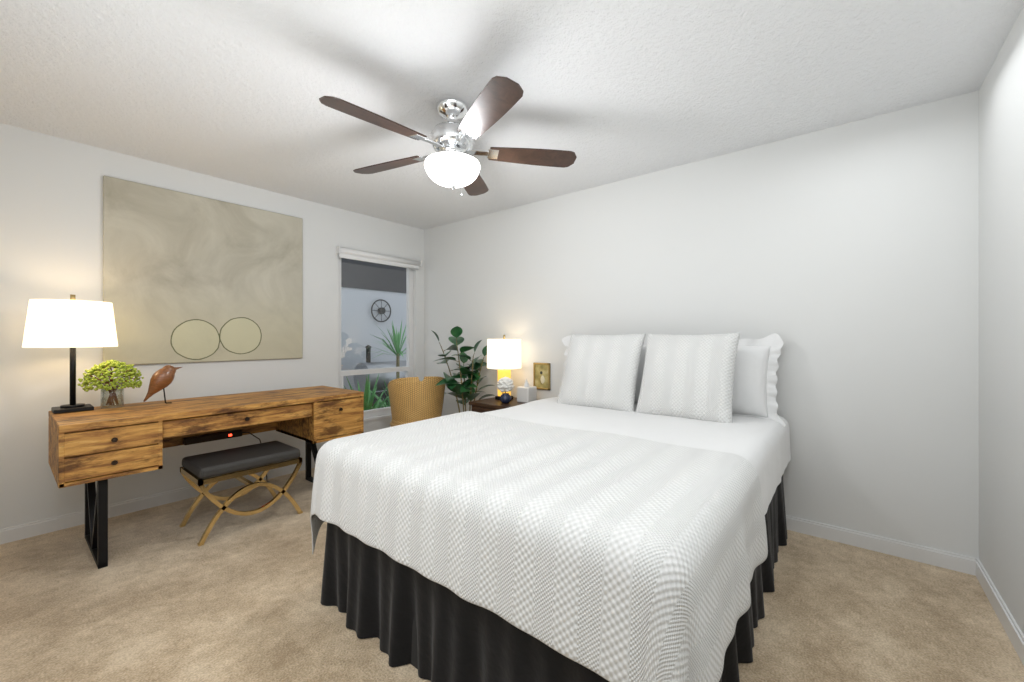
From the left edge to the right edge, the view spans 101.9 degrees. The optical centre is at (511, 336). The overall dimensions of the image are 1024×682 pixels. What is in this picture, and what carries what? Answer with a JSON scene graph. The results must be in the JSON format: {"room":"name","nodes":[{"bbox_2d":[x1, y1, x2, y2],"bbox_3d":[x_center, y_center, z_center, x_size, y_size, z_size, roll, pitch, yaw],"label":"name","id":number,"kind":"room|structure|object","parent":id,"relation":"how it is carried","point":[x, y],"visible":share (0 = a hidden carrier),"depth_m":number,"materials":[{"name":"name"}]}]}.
{"room":"bedroom","nodes":[
{"label":"bedroom","id":0,"kind":"room"},
{"bbox_2d":[0,123,423,528],"bbox_3d":[-2.169,-0.020,3.526,0.170,2.440,3.450,0,0,39],"label":"wall","id":1,"kind":"structure","parent":0,"point":[51,217],"depth_m":2.69,"materials":[{"name":"white paint"}]},
{"bbox_2d":[0,458,314,544],"bbox_3d":[-2.098,1.157,3.468,0.013,0.085,3.390,0,0,39],"label":"baseboard","id":2,"kind":"structure","parent":1,"relation":"attached to","point":[14,533],"depth_m":2.83,"materials":[{"name":"white paint"}]},
{"bbox_2d":[103,176,302,364],"bbox_3d":[-2.284,-0.435,3.227,0.024,1.250,1.280,0,0,39],"label":"picture","id":3,"kind":"object","parent":1,"relation":"attached to","point":[188,278],"visible":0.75,"depth_m":3.12,"materials":[{"name":"paper"}]},
{"bbox_2d":[339,258,412,421],"bbox_3d":[-1.419,0.000,4.392,0.117,1.720,0.920,0,0,39],"label":"window","id":4,"kind":"structure","parent":1,"relation":"in","point":[376,414],"depth_m":4.44,"materials":[{"name":"white paint"}]},
{"bbox_2d":[336,246,421,269],"bbox_3d":[-1.356,-0.813,4.340,0.070,0.105,0.980,0,0,39],"label":"window blind","id":5,"kind":"object","parent":4,"relation":"attached to","point":[346,253],"visible":1,"depth_m":4.27,"materials":[{"name":"white plastic"}]},
{"bbox_2d":[0,468,1023,681],"bbox_3d":[-0.421,1.250,2.110,4.670,0.100,3.790,0,0,39],"label":"floor","id":6,"kind":"structure","parent":0,"point":[162,596],"depth_m":1.81,"materials":[{"name":"carpet"}]},
{"bbox_2d":[48,386,363,568],"bbox_3d":[-1.959,0.815,2.861,0.778,0.770,1.620,0,0,39],"label":"desk","id":7,"kind":"object","parent":6,"relation":"on","point":[99,445],"visible":0.9,"depth_m":2.41,"materials":[{"name":"brown wood"}]},
{"bbox_2d":[22,294,117,413],"bbox_3d":[-2.558,0.091,2.419,0.384,0.675,0.384,0,0,39],"label":"desk lamp","id":8,"kind":"object","parent":7,"relation":"on","point":[72,323],"visible":1,"depth_m":2.31,"materials":[{"name":"white fabric"}]},
{"bbox_2d":[78,359,143,408],"bbox_3d":[-2.435,0.283,2.531,0.231,0.292,0.294,0,0,39],"label":"vase","id":9,"kind":"object","parent":7,"relation":"on","point":[124,371],"visible":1,"depth_m":2.50,"materials":[{"name":"clear glass"}]},
{"bbox_2d":[143,365,181,403],"bbox_3d":[-2.252,0.307,2.683,0.090,0.248,0.196,0,0,39],"label":"bird","id":10,"kind":"object","parent":7,"relation":"on","point":[162,378],"visible":1,"depth_m":2.65},
{"bbox_2d":[179,441,302,546],"bbox_3d":[-1.766,0.980,2.729,0.404,0.441,0.584,0,0,39],"label":"bench","id":11,"kind":"object","parent":6,"relation":"on","point":[235,463],"visible":1,"depth_m":2.63,"materials":[{"name":"gold metal"}]},
{"bbox_2d":[388,376,445,426],"bbox_3d":[-0.929,0.784,4.075,0.559,0.834,0.550,0,0,-21],"label":"wicker chair","id":12,"kind":"object","parent":6,"relation":"on","point":[413,399],"visible":0.88,"depth_m":3.86,"materials":[{"name":"brown wicker"}]},
{"bbox_2d":[431,326,494,412],"bbox_3d":[-0.516,0.553,3.943,0.661,1.294,0.653,0,0,39],"label":"plant","id":13,"kind":"object","parent":6,"relation":"on","point":[464,390],"visible":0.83,"depth_m":3.89,"materials":[{"name":"green plant"}]},
{"bbox_2d":[469,397,524,412],"bbox_3d":[0.012,0.885,3.630,0.650,0.630,0.482,0,0,39],"label":"nightstand","id":14,"kind":"object","parent":6,"relation":"on","point":[486,405],"visible":0.08,"depth_m":3.57,"materials":[{"name":"brown wood"}]},
{"bbox_2d":[487,335,521,399],"bbox_3d":[-0.071,0.275,3.789,0.316,0.588,0.316,0,0,39],"label":"lamp","id":15,"kind":"object","parent":14,"relation":"on","point":[504,355],"visible":0.79,"depth_m":3.66,"materials":[{"name":"white fabric"}]},
{"bbox_2d":[497,377,513,403],"bbox_3d":[-0.056,0.456,3.570,0.149,0.227,0.150,0,0,39],"label":"flower vase","id":16,"kind":"object","parent":14,"relation":"on","point":[505,384],"visible":1,"depth_m":3.53,"materials":[{"name":"blue"}]},
{"bbox_2d":[517,379,536,402],"bbox_3d":[0.129,0.465,3.640,0.130,0.208,0.130,0,0,39],"label":"tissue box","id":17,"kind":"object","parent":14,"relation":"on","point":[526,393],"visible":0.85,"depth_m":3.60,"materials":[{"name":"white ceramic"}]},
{"bbox_2d":[310,333,790,681],"bbox_3d":[0.390,0.588,2.198,1.701,1.224,2.193,0,0,39],"label":"bed","id":18,"kind":"object","parent":6,"relation":"on","point":[614,511],"visible":1,"depth_m":1.40,"materials":[{"name":"white fabric"}]},
{"bbox_2d":[0,0,1023,229],"bbox_3d":[-0.421,-1.290,2.110,4.670,0.100,3.790,0,0,39],"label":"ceiling","id":19,"kind":"structure","parent":0,"point":[236,90],"depth_m":1.99,"materials":[{"name":"white paint"}]},
{"bbox_2d":[319,76,576,195],"bbox_3d":[-0.360,-1.002,2.219,1.325,0.476,1.296,0,0,39],"label":"fan","id":20,"kind":"object","parent":19,"relation":"hanging from","point":[451,164],"visible":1,"depth_m":2.14,"materials":[{"name":"brown wood"}]},
{"bbox_2d":[424,90,978,560],"bbox_3d":[0.718,-0.020,3.517,4.670,2.440,0.170,0,0,39],"label":"wall","id":21,"kind":"structure","parent":0,"point":[842,262],"depth_m":2.51,"materials":[{"name":"white paint"}]},
{"bbox_2d":[533,362,549,389],"bbox_3d":[0.269,0.355,3.757,0.180,0.240,0.018,0,0,39],"label":"picture","id":22,"kind":"object","parent":21,"relation":"attached to","point":[541,375],"visible":0.94,"depth_m":3.75,"materials":[{"name":"brown"}]},
{"bbox_2d":[786,515,971,574],"bbox_3d":[0.660,1.157,3.445,4.330,0.085,0.013,0,0,39],"label":"baseboard","id":23,"kind":"structure","parent":21,"relation":"attached to","point":[943,559],"depth_m":2.30,"materials":[{"name":"white paint"}]},
{"bbox_2d":[979,6,1023,634],"bbox_3d":[1.328,-0.020,0.694,0.170,2.440,3.450,0,0,39],"label":"wall","id":24,"kind":"structure","parent":0,"point":[1001,324],"depth_m":1.76,"materials":[{"name":"white paint"}]},
{"bbox_2d":[972,557,1023,665],"bbox_3d":[1.256,1.157,0.752,0.013,0.085,3.390,0,0,39],"label":"baseboard","id":25,"kind":"structure","parent":24,"relation":"attached to","point":[1014,633],"depth_m":1.74,"materials":[{"name":"white paint"}]},
{"label":"outside","id":26,"kind":"structure","parent":0,"visible":0},
{"bbox_3d":[-1.624,1.590,6.591,2.820,0.060,10.000,0,0,39],"label":"ground","id":27,"kind":"structure","parent":26,"visible":0},
{"bbox_2d":[341,287,405,407],"bbox_3d":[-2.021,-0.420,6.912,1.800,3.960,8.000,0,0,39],"label":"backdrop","id":28,"kind":"object","parent":27,"relation":"on","point":[368,318],"depth_m":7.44,"materials":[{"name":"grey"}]},
{"bbox_2d":[341,258,405,292],"bbox_3d":[-1.889,-1.625,8.092,0.280,1.550,6.000,0,0,39],"label":"roof","id":29,"kind":"structure","parent":28,"relation":"on","point":[383,267],"depth_m":7.48,"materials":[{"name":"grey"}]},
{"bbox_2d":[371,299,390,321],"bbox_3d":[-2.394,-0.480,7.626,0.080,0.421,0.421,0,0,39],"label":"wheel","id":30,"kind":"object","parent":28,"relation":"attached to","point":[381,310],"depth_m":7.60,"materials":[{"name":"grey"}]},
{"bbox_2d":[343,321,405,409],"bbox_3d":[-1.865,0.634,5.602,1.902,1.851,2.972,0,0,39],"label":"plants","id":31,"kind":"object","parent":27,"relation":"on","point":[373,395],"depth_m":5.72,"materials":[{"name":"green plant"}]},
{"bbox_2d":[354,345,405,391],"bbox_3d":[-2.130,0.845,6.936,0.480,1.430,0.840,0,0,39],"label":"outdoor grill","id":32,"kind":"object","parent":27,"relation":"on","point":[375,376],"depth_m":6.67,"materials":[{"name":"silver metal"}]}
]}

